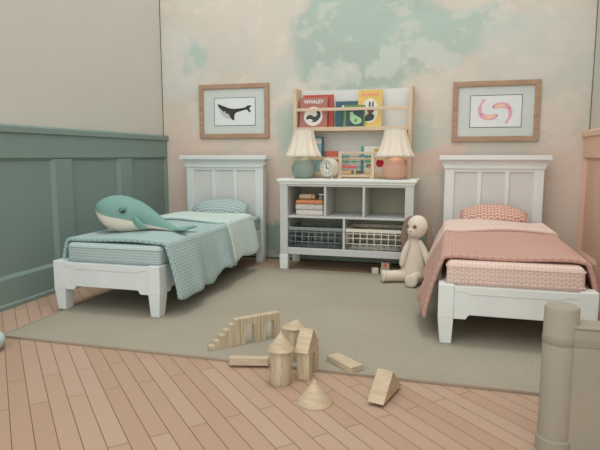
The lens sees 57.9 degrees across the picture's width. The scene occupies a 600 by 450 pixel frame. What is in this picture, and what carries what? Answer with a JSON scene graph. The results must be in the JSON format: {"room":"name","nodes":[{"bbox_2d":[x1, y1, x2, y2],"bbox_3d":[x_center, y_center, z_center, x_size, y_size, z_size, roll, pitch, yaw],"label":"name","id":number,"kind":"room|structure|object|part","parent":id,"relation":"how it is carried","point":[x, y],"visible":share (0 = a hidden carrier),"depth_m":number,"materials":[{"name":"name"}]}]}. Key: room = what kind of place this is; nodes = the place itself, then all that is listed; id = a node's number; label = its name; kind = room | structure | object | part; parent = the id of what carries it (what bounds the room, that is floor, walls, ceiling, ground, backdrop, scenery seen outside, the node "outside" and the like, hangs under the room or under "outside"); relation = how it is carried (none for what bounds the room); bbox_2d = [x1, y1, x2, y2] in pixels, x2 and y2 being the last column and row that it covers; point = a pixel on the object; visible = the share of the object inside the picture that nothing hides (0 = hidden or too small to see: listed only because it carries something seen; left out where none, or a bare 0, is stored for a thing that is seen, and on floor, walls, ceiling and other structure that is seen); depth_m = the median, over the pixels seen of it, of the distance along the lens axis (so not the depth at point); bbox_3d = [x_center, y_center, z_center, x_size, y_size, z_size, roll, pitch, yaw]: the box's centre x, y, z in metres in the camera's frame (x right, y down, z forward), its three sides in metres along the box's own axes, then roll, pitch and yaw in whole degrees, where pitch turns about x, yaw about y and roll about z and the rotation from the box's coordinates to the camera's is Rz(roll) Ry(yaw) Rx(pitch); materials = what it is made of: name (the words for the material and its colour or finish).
{"room":"bedroom","nodes":[
{"label":"bedroom","id":0,"kind":"room"},
{"bbox_2d":[0,0,162,134],"bbox_3d":[-2.632,-0.891,3.465,0.150,3.313,6.635,2,8,15],"label":"wall","id":1,"kind":"structure","parent":0,"point":[72,64],"depth_m":5.14,"materials":[{"name":"beige paint"}]},
{"bbox_2d":[0,124,168,311],"bbox_3d":[-2.446,-0.004,3.841,0.070,1.458,6.035,2,8,15],"label":"wainscoting","id":2,"kind":"structure","parent":1,"relation":"attached to","point":[53,179],"depth_m":4.80,"materials":[{"name":"teal wood"}]},
{"bbox_2d":[159,0,163,134],"bbox_3d":[-1.671,-2.017,6.520,0.006,1.855,0.006,2,8,15],"label":"trim","id":3,"kind":"structure","parent":1,"relation":"attached to","point":[159,0],"depth_m":6.53,"materials":[{"name":"beige"}]},
{"bbox_2d":[0,257,538,449],"bbox_3d":[-0.263,0.879,3.108,5.025,0.107,6.785,2,8,15],"label":"floor","id":4,"kind":"structure","parent":0,"point":[54,396],"depth_m":2.61,"materials":[{"name":"brown wood"}]},
{"bbox_2d":[0,332,5,347],"bbox_3d":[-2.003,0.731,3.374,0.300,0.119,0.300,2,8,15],"label":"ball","id":5,"kind":"object","parent":4,"relation":"on","point":[2,336],"visible":1,"depth_m":3.39,"materials":[{"name":"blue fabric"}]},
{"bbox_2d":[53,155,270,317],"bbox_3d":[-1.160,-0.059,5.223,1.056,1.216,2.402,2,8,15],"label":"bed","id":6,"kind":"object","parent":4,"relation":"on","point":[242,178],"visible":0.62,"depth_m":6.08,"materials":[{"name":"white paint"}]},
{"bbox_3d":[-1.865,0.465,4.289,0.097,0.389,0.112,2,8,15],"label":"leg","id":7,"kind":"part","parent":6,"relation":"part of","materials":[{"name":"white paint"}]},
{"bbox_3d":[-1.478,0.324,4.119,0.730,0.051,0.016,2,8,15],"label":"rail trim","id":8,"kind":"part","parent":6,"relation":"part of","materials":[{"name":"white paint"}]},
{"bbox_3d":[-1.468,0.401,4.165,0.740,0.216,0.080,2,8,15],"label":"rail","id":9,"kind":"part","parent":6,"relation":"part of","materials":[{"name":"white paint"}]},
{"bbox_3d":[-1.068,0.493,4.070,0.097,0.389,0.112,2,8,15],"label":"leg","id":10,"kind":"part","parent":6,"relation":"part of","materials":[{"name":"white paint"}]},
{"bbox_2d":[66,215,259,265],"bbox_3d":[-1.131,0.091,5.180,0.821,0.155,2.236,2,8,15],"label":"mattress","id":11,"kind":"object","parent":6,"relation":"on","point":[129,253],"visible":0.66,"depth_m":4.12,"materials":[{"name":"teal fabric"}]},
{"bbox_2d":[62,211,258,299],"bbox_3d":[-1.151,0.206,5.019,1.085,0.511,1.809,2,8,15],"label":"quilt","id":12,"kind":"object","parent":11,"relation":"on","point":[198,255],"visible":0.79,"depth_m":4.59,"materials":[{"name":"teal fabric"}]},
{"bbox_2d":[95,195,196,231],"bbox_3d":[-1.302,-0.091,4.517,0.851,0.310,0.365,1,7,11],"label":"plush whale","id":13,"kind":"object","parent":12,"relation":"on","point":[120,213],"visible":1,"depth_m":4.44,"materials":[{"name":"teal fabric"}]},
{"bbox_2d":[192,198,249,212],"bbox_3d":[-0.888,-0.189,6.062,0.675,0.219,0.304,2,8,15],"label":"pillow","id":14,"kind":"object","parent":11,"relation":"on","point":[214,205],"visible":0.77,"depth_m":5.98,"materials":[{"name":"teal fabric"}]},
{"bbox_3d":[-1.113,-0.315,6.361,0.224,0.670,0.049,2,8,15],"label":"panel","id":15,"kind":"part","parent":6,"relation":"part of","materials":[{"name":"paint"}]},
{"bbox_3d":[-0.762,0.277,5.140,0.065,0.216,2.190,2,8,15],"label":"rail","id":16,"kind":"part","parent":6,"relation":"part of","materials":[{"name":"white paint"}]},
{"bbox_3d":[-0.858,-0.306,6.290,0.224,0.670,0.049,2,8,15],"label":"panel","id":17,"kind":"part","parent":6,"relation":"part of","materials":[{"name":"paint"}]},
{"bbox_3d":[-0.864,-0.730,6.214,1.056,0.135,0.185,2,8,15],"label":"crown moulding","id":18,"kind":"part","parent":6,"relation":"part of","materials":[{"name":"white paint"}]},
{"bbox_3d":[-0.858,-0.296,6.291,0.944,0.790,0.100,2,8,15],"label":"headboard","id":19,"kind":"part","parent":6,"relation":"part of","materials":[{"name":"white paint"}]},
{"bbox_3d":[-0.603,-0.297,6.220,0.224,0.670,0.049,2,8,15],"label":"panel","id":20,"kind":"part","parent":6,"relation":"part of","materials":[{"name":"paint"}]},
{"bbox_3d":[-0.450,0.264,6.249,0.097,0.314,0.096,2,8,15],"label":"leg","id":21,"kind":"part","parent":6,"relation":"part of","materials":[{"name":"white paint"}]},
{"bbox_2d":[229,355,268,365],"bbox_3d":[-0.293,0.785,3.138,0.226,0.045,0.044,0,7,2],"label":"block","id":22,"kind":"object","parent":4,"relation":"on","point":[233,360],"visible":1,"depth_m":3.12,"materials":[{"name":"brown wood"}]},
{"bbox_2d":[4,265,542,395],"bbox_3d":[0.336,0.660,4.332,4.175,0.017,2.590,2,8,15],"label":"rug","id":23,"kind":"object","parent":4,"relation":"on","point":[375,323],"visible":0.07,"depth_m":3.79,"materials":[{"name":"carpet"}]},
{"bbox_2d":[207,317,239,350],"bbox_3d":[-0.480,0.686,3.414,0.205,0.172,0.050,-5,9,-32],"label":"block","id":24,"kind":"object","parent":23,"relation":"on","point":[230,336],"visible":1,"depth_m":3.41,"materials":[{"name":"brown wood"}]},
{"bbox_2d":[237,314,260,344],"bbox_3d":[-0.331,0.674,3.507,0.144,0.172,0.050,-5,9,-32],"label":"block","id":25,"kind":"object","parent":23,"relation":"on","point":[254,319],"visible":0.95,"depth_m":3.49,"materials":[{"name":"brown wood"}]},
{"bbox_2d":[258,311,279,340],"bbox_3d":[-0.206,0.664,3.584,0.144,0.172,0.050,-5,9,-32],"label":"block","id":26,"kind":"object","parent":23,"relation":"on","point":[274,316],"visible":0.92,"depth_m":3.56,"materials":[{"name":"brown wood"}]},
{"bbox_2d":[284,330,298,360],"bbox_3d":[-0.038,0.702,3.239,0.116,0.185,0.116,2,8,15],"label":"block","id":27,"kind":"object","parent":23,"relation":"on","point":[292,336],"visible":0.31,"depth_m":3.18,"materials":[{"name":"brown wood"}]},
{"bbox_2d":[282,319,305,330],"bbox_3d":[-0.037,0.585,3.224,0.145,0.050,0.144,2,8,15],"label":"block","id":28,"kind":"object","parent":27,"relation":"on","point":[295,325],"visible":0.92,"depth_m":3.19,"materials":[{"name":"beige wood"}]},
{"bbox_2d":[327,352,362,372],"bbox_3d":[0.257,0.793,3.124,0.090,0.034,0.228,-5,9,-33],"label":"block","id":29,"kind":"object","parent":23,"relation":"on","point":[338,359],"visible":1,"depth_m":3.09,"materials":[{"name":"brown wood"}]},
{"bbox_2d":[380,215,432,287],"bbox_3d":[1.010,0.229,5.142,0.416,0.644,0.390,6,10,40],"label":"rabbit","id":30,"kind":"object","parent":23,"relation":"on","point":[414,254],"visible":0.98,"depth_m":5.12},
{"bbox_3d":[0.933,0.486,5.182,0.247,0.124,0.122,-1,7,-7],"label":"leg","id":31,"kind":"part","parent":30,"relation":"part of","materials":[{"name":"fabric"}]},
{"bbox_3d":[1.002,0.268,5.159,0.113,0.265,0.066,-1,7,-8],"label":"arm","id":32,"kind":"part","parent":30,"relation":"part of","materials":[{"name":"fabric"}]},
{"bbox_3d":[1.076,0.501,5.065,0.122,0.124,0.212,4,8,29],"label":"leg","id":33,"kind":"part","parent":30,"relation":"part of","materials":[{"name":"fabric"}]},
{"bbox_3d":[1.175,0.268,5.123,0.150,0.282,0.084,2,8,15],"label":"arm","id":34,"kind":"part","parent":30,"relation":"part of","materials":[{"name":"fabric"}]},
{"bbox_2d":[270,353,290,385],"bbox_3d":[-0.103,0.758,2.914,0.114,0.182,0.114,2,8,15],"label":"block","id":35,"kind":"object","parent":4,"relation":"on","point":[280,365],"visible":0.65,"depth_m":2.87,"materials":[{"name":"brown wood"}]},
{"bbox_2d":[267,332,294,354],"bbox_3d":[-0.103,0.619,2.896,0.148,0.098,0.148,2,8,15],"label":"block","id":36,"kind":"object","parent":35,"relation":"on","point":[280,345],"visible":1,"depth_m":2.86,"materials":[{"name":"beige wood"}]},
{"bbox_2d":[297,343,318,380],"bbox_3d":[0.044,0.757,3.030,0.072,0.155,0.180,2,8,18],"label":"block","id":37,"kind":"object","parent":4,"relation":"on","point":[308,363],"visible":0.84,"depth_m":2.95,"materials":[{"name":"brown wood"}]},
{"bbox_2d":[294,328,318,353],"bbox_3d":[0.038,0.626,3.014,0.078,0.107,0.213,2,8,18],"label":"block","id":38,"kind":"object","parent":37,"relation":"on","point":[307,339],"visible":1,"depth_m":2.97,"materials":[{"name":"beige wood"}]},
{"bbox_2d":[297,380,331,410],"bbox_3d":[0.073,0.821,2.677,0.176,0.118,0.176,2,8,15],"label":"block","id":39,"kind":"object","parent":4,"relation":"on","point":[314,398],"visible":1,"depth_m":2.64,"materials":[{"name":"beige wood"}]},
{"bbox_2d":[277,177,419,268],"bbox_3d":[0.524,-0.012,5.817,1.437,0.972,0.576,2,8,15],"label":"storage cabinet","id":40,"kind":"object","parent":4,"relation":"on","point":[347,201],"visible":0.63,"depth_m":5.76,"materials":[{"name":"paint"}]},
{"bbox_2d":[284,129,321,177],"bbox_3d":[0.041,-0.755,5.772,0.402,0.512,0.405,2,8,15],"label":"table lamp","id":41,"kind":"object","parent":40,"relation":"on","point":[303,144],"visible":1,"depth_m":5.67,"materials":[{"name":"beige fabric"}]},
{"bbox_3d":[0.041,-0.866,5.758,0.402,0.281,0.405,2,8,15],"label":"lamp shade","id":42,"kind":"part","parent":41,"relation":"part of","materials":[{"name":"white fabric"}]},
{"bbox_2d":[296,210,323,215],"bbox_3d":[0.131,-0.143,5.799,0.297,0.056,0.250,2,8,15],"label":"folded blanket","id":43,"kind":"object","parent":40,"relation":"on","point":[298,212],"visible":0.68,"depth_m":5.68,"materials":[{"name":"white fabric"}]},
{"bbox_2d":[296,204,323,209],"bbox_3d":[0.126,-0.201,5.793,0.298,0.058,0.250,2,8,15],"label":"folded blanket","id":44,"kind":"object","parent":43,"relation":"on","point":[298,206],"visible":0.62,"depth_m":5.67,"materials":[{"name":"fabric"}]},
{"bbox_2d":[296,199,323,204],"bbox_3d":[0.127,-0.252,5.786,0.296,0.042,0.250,2,8,15],"label":"folded blanket","id":45,"kind":"object","parent":44,"relation":"on","point":[300,201],"visible":0.73,"depth_m":5.67,"materials":[{"name":"orange fabric"}]},
{"bbox_2d":[299,194,315,199],"bbox_3d":[0.079,-0.302,5.777,0.170,0.062,0.062,2,8,15],"label":"cloth","id":46,"kind":"object","parent":45,"relation":"on","point":[301,196],"visible":1,"depth_m":5.75,"materials":[{"name":"beige fabric"}]},
{"bbox_2d":[289,222,342,248],"bbox_3d":[0.216,0.106,5.888,0.578,0.216,0.447,2,8,15],"label":"wire basket","id":47,"kind":"object","parent":40,"relation":"in","point":[301,243],"visible":0.81,"depth_m":5.77,"materials":[{"name":"grey metal"}]},
{"bbox_2d":[320,158,338,178],"bbox_3d":[0.306,-0.594,5.696,0.196,0.211,0.103,6,10,41],"label":"alarm clock","id":48,"kind":"object","parent":40,"relation":"on","point":[329,167],"visible":1,"depth_m":5.65,"materials":[{"name":"white plastic"}]},
{"bbox_2d":[288,212,404,220],"bbox_3d":[0.522,-0.102,5.796,1.215,0.024,0.497,2,8,15],"label":"shelf","id":49,"kind":"object","parent":40,"relation":"attached to","point":[388,216],"depth_m":5.67,"materials":[{"name":"grey paint"}]},
{"bbox_2d":[295,241,401,251],"bbox_3d":[0.522,0.235,5.840,1.215,0.022,0.494,2,8,15],"label":"shelf","id":50,"kind":"object","parent":40,"relation":"attached to","point":[297,249],"depth_m":5.68,"materials":[{"name":"grey paint"}]},
{"bbox_3d":[0.592,-0.104,6.049,1.325,0.730,0.025,2,8,15],"label":"panel","id":51,"kind":"part","parent":40,"relation":"part of","materials":[{"name":"paint"}]},
{"bbox_2d":[293,84,413,178],"bbox_3d":[0.573,-1.000,5.900,1.277,0.965,0.230,2,8,15],"label":"rack","id":52,"kind":"object","parent":40,"relation":"on","point":[397,108],"visible":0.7,"depth_m":5.89,"materials":[{"name":"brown wood"}]},
{"bbox_3d":[-0.025,-1.021,6.065,0.037,0.964,0.230,2,8,15],"label":"panel","id":53,"kind":"part","parent":52,"relation":"part of","materials":[{"name":"brown wood"}]},
{"bbox_2d":[299,97,327,126],"bbox_3d":[0.149,-1.232,5.941,0.310,0.327,0.067,2,8,15],"label":"picture book","id":54,"kind":"object","parent":52,"relation":"on","point":[307,118],"visible":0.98,"depth_m":5.93,"materials":[{"name":"paper"}]},
{"bbox_2d":[306,111,320,121],"bbox_3d":[0.146,-1.188,5.926,0.161,0.131,0.001,2,0,15],"label":"picture","id":55,"kind":"object","parent":54,"relation":"attached to","point":[316,118],"depth_m":5.92},
{"bbox_2d":[312,137,323,171],"bbox_3d":[0.191,-0.772,6.019,0.133,0.406,0.060,2,8,15],"label":"picture book","id":56,"kind":"object","parent":52,"relation":"on","point":[319,140],"visible":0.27,"depth_m":6.00,"materials":[{"name":"teal paper"}]},
{"bbox_2d":[303,94,333,126],"bbox_3d":[0.201,-1.253,5.975,0.343,0.355,0.040,2,8,15],"label":"picture book","id":57,"kind":"object","parent":52,"relation":"on","point":[330,117],"visible":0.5,"depth_m":5.93,"materials":[{"name":"paper"}]},
{"bbox_2d":[324,151,337,161],"bbox_3d":[0.351,-0.689,5.977,0.172,0.254,0.067,2,8,15],"label":"picture book","id":58,"kind":"object","parent":52,"relation":"on","point":[326,153],"visible":0.3,"depth_m":5.95,"materials":[{"name":"paper"}]},
{"bbox_2d":[335,101,357,126],"bbox_3d":[0.508,-1.204,5.896,0.240,0.278,0.036,2,8,15],"label":"picture book","id":59,"kind":"object","parent":52,"relation":"on","point":[339,114],"visible":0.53,"depth_m":5.90,"materials":[{"name":"paper"}]},
{"bbox_3d":[0.543,-0.717,5.832,1.201,0.030,0.014,2,8,15],"label":"rail","id":60,"kind":"part","parent":52,"relation":"part of","materials":[{"name":"brown wood"}]},
{"bbox_2d":[297,126,407,131],"bbox_3d":[0.570,-1.042,5.888,1.201,0.043,0.205,2,8,15],"label":"shelf","id":61,"kind":"object","parent":52,"relation":"attached to","point":[364,128],"depth_m":5.81,"materials":[{"name":"brown wood"}]},
{"bbox_3d":[0.543,-1.236,5.765,1.201,0.032,0.014,2,8,15],"label":"rail","id":62,"kind":"part","parent":52,"relation":"part of","materials":[{"name":"brown wood"}]},
{"bbox_2d":[343,105,364,126],"bbox_3d":[0.584,-1.170,5.825,0.232,0.236,0.065,2,8,15],"label":"picture book","id":63,"kind":"object","parent":52,"relation":"on","point":[352,118],"visible":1,"depth_m":5.81,"materials":[{"name":"paper"}]},
{"bbox_3d":[0.587,-1.143,5.808,0.185,0.170,0.002,2,-1,15],"label":"panel","id":64,"kind":"part","parent":63,"relation":"part of","materials":[{"name":"blue paper"}]},
{"bbox_2d":[350,112,361,123],"bbox_3d":[0.597,-1.146,5.804,0.128,0.134,0.001,2,-2,15],"label":"picture","id":65,"kind":"object","parent":63,"relation":"attached to","point":[352,117],"depth_m":5.81},
{"bbox_2d":[313,175,406,177],"bbox_3d":[0.570,-0.542,5.952,1.201,0.035,0.205,2,8,15],"label":"shelf","id":66,"kind":"object","parent":52,"relation":"attached to","point":[376,176],"depth_m":5.82,"materials":[{"name":"brown wood"}]},
{"bbox_3d":[0.543,-0.552,5.852,1.201,0.040,0.012,2,8,15],"label":"rail","id":67,"kind":"part","parent":52,"relation":"part of","materials":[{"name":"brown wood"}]},
{"bbox_2d":[358,89,382,125],"bbox_3d":[0.750,-1.247,5.795,0.257,0.392,0.063,2,8,15],"label":"picture book","id":68,"kind":"object","parent":52,"relation":"on","point":[369,98],"visible":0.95,"depth_m":5.78,"materials":[{"name":"paper"}]},
{"bbox_2d":[361,146,385,171],"bbox_3d":[0.793,-0.697,5.843,0.273,0.301,0.048,2,8,15],"label":"picture book","id":69,"kind":"object","parent":52,"relation":"on","point":[378,163],"visible":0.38,"depth_m":5.84,"materials":[{"name":"paper"}]},
{"bbox_2d":[376,160,383,166],"bbox_3d":[0.857,-0.662,5.814,0.084,0.080,0.001,2,3,15],"label":"picture","id":70,"kind":"object","parent":69,"relation":"attached to","point":[379,163],"depth_m":5.81},
{"bbox_3d":[1.169,-0.979,5.736,0.039,0.964,0.230,2,8,15],"label":"panel","id":71,"kind":"part","parent":52,"relation":"part of","materials":[{"name":"brown wood"}]},
{"bbox_2d":[337,151,374,178],"bbox_3d":[0.590,-0.629,5.676,0.382,0.285,0.100,2,8,15],"label":"abacus","id":72,"kind":"object","parent":40,"relation":"on","point":[340,156],"visible":1,"depth_m":5.67,"materials":[{"name":"brown wood"}]},
{"bbox_3d":[0.424,-0.635,5.722,0.038,0.285,0.100,2,8,15],"label":"post","id":73,"kind":"part","parent":72,"relation":"part of","materials":[{"name":"brown wood"}]},
{"bbox_3d":[0.756,-0.623,5.631,0.038,0.285,0.100,2,8,15],"label":"post","id":74,"kind":"part","parent":72,"relation":"part of","materials":[{"name":"brown wood"}]},
{"bbox_2d":[346,223,403,251],"bbox_3d":[0.812,0.127,5.724,0.586,0.216,0.447,2,8,15],"label":"wire basket","id":75,"kind":"object","parent":40,"relation":"in","point":[372,246],"visible":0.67,"depth_m":5.62,"materials":[{"name":"beige metal"}]},
{"bbox_2d":[375,128,414,179],"bbox_3d":[0.971,-0.723,5.516,0.402,0.512,0.405,2,8,15],"label":"table lamp","id":76,"kind":"object","parent":40,"relation":"on","point":[395,143],"visible":1,"depth_m":5.42,"materials":[{"name":"fabric"}]},
{"bbox_3d":[0.971,-0.833,5.502,0.402,0.281,0.405,2,8,15],"label":"lamp shade","id":77,"kind":"part","parent":76,"relation":"part of","materials":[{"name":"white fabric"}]},
{"bbox_2d":[372,267,378,273],"bbox_3d":[0.776,0.473,5.598,0.069,0.065,0.060,0,7,3],"label":"cube","id":78,"kind":"object","parent":4,"relation":"on","point":[375,270],"visible":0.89,"depth_m":5.57,"materials":[{"name":"wood"}]},
{"bbox_2d":[367,368,400,404],"bbox_3d":[0.431,0.792,2.743,0.085,0.124,0.268,4,8,29],"label":"block","id":79,"kind":"object","parent":4,"relation":"on","point":[386,383],"visible":1,"depth_m":2.69,"materials":[{"name":"beige wood"}]},
{"bbox_2d":[438,155,598,342],"bbox_3d":[1.649,0.040,4.450,1.056,1.216,2.402,2,8,15],"label":"bed","id":80,"kind":"object","parent":4,"relation":"on","point":[517,181],"visible":0.48,"depth_m":5.32,"materials":[{"name":"white paint"}]},
{"bbox_3d":[1.242,0.347,4.588,0.065,0.216,2.190,2,8,15],"label":"rail","id":81,"kind":"part","parent":80,"relation":"part of","materials":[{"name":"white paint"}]},
{"bbox_3d":[0.944,0.564,3.516,0.097,0.389,0.112,2,8,15],"label":"leg","id":82,"kind":"part","parent":80,"relation":"part of","materials":[{"name":"white paint"}]},
{"bbox_3d":[1.696,-0.216,5.588,0.224,0.670,0.049,2,8,15],"label":"panel","id":83,"kind":"part","parent":80,"relation":"part of","materials":[{"name":"paint"}]},
{"bbox_3d":[1.951,-0.207,5.517,0.224,0.670,0.049,2,8,15],"label":"panel","id":84,"kind":"part","parent":80,"relation":"part of","materials":[{"name":"paint"}]},
{"bbox_3d":[1.951,-0.197,5.518,0.944,0.790,0.100,2,8,15],"label":"headboard","id":85,"kind":"part","parent":80,"relation":"part of","materials":[{"name":"white paint"}]},
{"bbox_3d":[1.945,-0.631,5.441,1.056,0.135,0.185,2,8,15],"label":"crown moulding","id":86,"kind":"part","parent":80,"relation":"part of","materials":[{"name":"white paint"}]},
{"bbox_2d":[446,258,586,291],"bbox_3d":[1.625,0.188,4.421,0.821,0.155,2.236,2,8,15],"label":"mattress","id":87,"kind":"object","parent":80,"relation":"on","point":[558,276],"visible":0.52,"depth_m":3.36,"materials":[{"name":"pink fabric"}]},
{"bbox_2d":[460,204,528,222],"bbox_3d":[1.891,-0.091,5.297,0.636,0.219,0.304,2,8,15],"label":"pillow","id":88,"kind":"object","parent":87,"relation":"on","point":[502,212],"visible":0.76,"depth_m":5.23,"materials":[{"name":"pink fabric"}]},
{"bbox_2d":[417,219,599,320],"bbox_3d":[1.565,0.294,4.292,1.198,0.504,1.776,2,8,15],"label":"quilt","id":89,"kind":"object","parent":87,"relation":"on","point":[478,239],"visible":0.88,"depth_m":3.87,"materials":[{"name":"pink fabric"}]},
{"bbox_3d":[1.341,0.500,3.393,0.740,0.216,0.080,2,8,15],"label":"rail","id":90,"kind":"part","parent":80,"relation":"part of","materials":[{"name":"white paint"}]},
{"bbox_3d":[1.331,0.423,3.346,0.730,0.051,0.016,2,8,15],"label":"rail trim","id":91,"kind":"part","parent":80,"relation":"part of","materials":[{"name":"white paint"}]},
{"bbox_3d":[2.206,-0.198,5.447,0.224,0.670,0.049,2,8,15],"label":"panel","id":92,"kind":"part","parent":80,"relation":"part of","materials":[{"name":"paint"}]},
{"bbox_3d":[1.741,0.592,3.297,0.097,0.389,0.112,2,8,15],"label":"leg","id":93,"kind":"part","parent":80,"relation":"part of","materials":[{"name":"white paint"}]},
{"bbox_2d":[535,302,580,449],"bbox_3d":[1.053,0.628,2.213,0.144,0.619,0.144,2,8,15],"label":"pillar","id":94,"kind":"structure","parent":4,"relation":"on","point":[560,320],"depth_m":2.16,"materials":[{"name":"paint"}]},
{"bbox_2d":[542,332,574,347],"bbox_3d":[1.053,0.458,2.191,0.137,0.031,0.137,2,8,15],"label":"trim","id":95,"kind":"structure","parent":94,"relation":"attached to","point":[551,341],"depth_m":2.13,"materials":[{"name":"paint"}]},
{"label":"cube","id":96,"kind":"object","parent":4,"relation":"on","visible":0},
{"bbox_2d":[381,261,389,267],"bbox_3d":[0.888,0.412,5.620,0.084,0.060,0.073,3,8,19],"label":"cube","id":97,"kind":"object","parent":96,"relation":"on","point":[384,264],"visible":1,"depth_m":5.59,"materials":[{"name":"brown wood"}]},
{"bbox_2d":[160,0,597,263],"bbox_3d":[0.624,-1.223,6.061,5.025,3.313,0.150,2,8,15],"label":"wall","id":98,"kind":"structure","parent":0,"point":[287,45],"depth_m":5.83,"materials":[{"name":"beige paint"}]},
{"bbox_2d":[199,83,269,138],"bbox_3d":[-0.775,-1.330,6.340,0.869,0.623,0.036,2,8,15],"label":"framed picture","id":99,"kind":"object","parent":98,"relation":"attached to","point":[225,110],"visible":1,"depth_m":6.34,"materials":[{"name":"brown wood"}]},
{"bbox_2d":[214,97,254,125],"bbox_3d":[-0.765,-1.325,6.341,0.505,0.313,0.001,2,8,15],"label":"print","id":100,"kind":"object","parent":99,"relation":"attached to","point":[228,111],"depth_m":6.34},
{"bbox_2d":[242,256,398,264],"bbox_3d":[0.603,0.423,6.195,4.625,0.013,0.008,2,8,15],"label":"baseboard","id":101,"kind":"structure","parent":98,"relation":"attached to","point":[242,256],"depth_m":6.25,"materials":[{"name":"wood"}]},
{"bbox_2d":[452,79,541,141],"bbox_3d":[2.011,-1.171,5.581,0.847,0.613,0.036,2,8,15],"label":"framed picture","id":102,"kind":"object","parent":98,"relation":"attached to","point":[499,110],"visible":1,"depth_m":5.58,"materials":[{"name":"brown wood"}]},
{"bbox_2d":[470,95,521,126],"bbox_3d":[2.015,-1.171,5.583,0.496,0.318,0.001,2,8,15],"label":"print","id":103,"kind":"object","parent":102,"relation":"attached to","point":[485,110],"depth_m":5.58,"materials":[{"name":"white paper"}]},
{"bbox_2d":[568,329,599,449],"bbox_3d":[1.473,0.683,2.103,0.830,0.538,0.100,2,8,15],"label":"wall","id":104,"kind":"structure","parent":0,"point":[584,423],"depth_m":2.15,"materials":[{"name":"paint"}]},
{"bbox_2d":[574,319,599,330],"bbox_3d":[1.473,0.410,2.068,0.830,0.012,0.112,2,8,15],"label":"trim","id":105,"kind":"structure","parent":104,"relation":"on","point":[592,325],"depth_m":2.13,"materials":[{"name":"paint"}]},
{"bbox_2d":[574,340,599,348],"bbox_3d":[1.473,0.473,2.076,0.830,0.030,0.108,2,8,15],"label":"trim","id":106,"kind":"structure","parent":104,"relation":"attached to","point":[578,343],"depth_m":2.12,"materials":[{"name":"paint"}]},
{"bbox_2d":[590,0,599,129],"bbox_3d":[2.066,-0.725,2.172,0.150,3.313,6.635,2,8,15],"label":"wall","id":107,"kind":"structure","parent":0,"point":[595,108],"depth_m":5.20,"materials":[{"name":"beige paint"}]},
{"bbox_2d":[577,128,599,296],"bbox_3d":[2.052,0.149,2.648,0.070,1.458,5.947,2,8,15],"label":"wainscoting","id":108,"kind":"structure","parent":107,"relation":"attached to","point":[588,242],"depth_m":5.16,"materials":[{"name":"wood"}]},
{"bbox_2d":[589,0,598,129],"bbox_3d":[2.877,-1.856,5.269,0.006,1.855,0.006,2,8,15],"label":"trim","id":109,"kind":"structure","parent":107,"relation":"attached to","point":[598,0],"depth_m":5.31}
]}

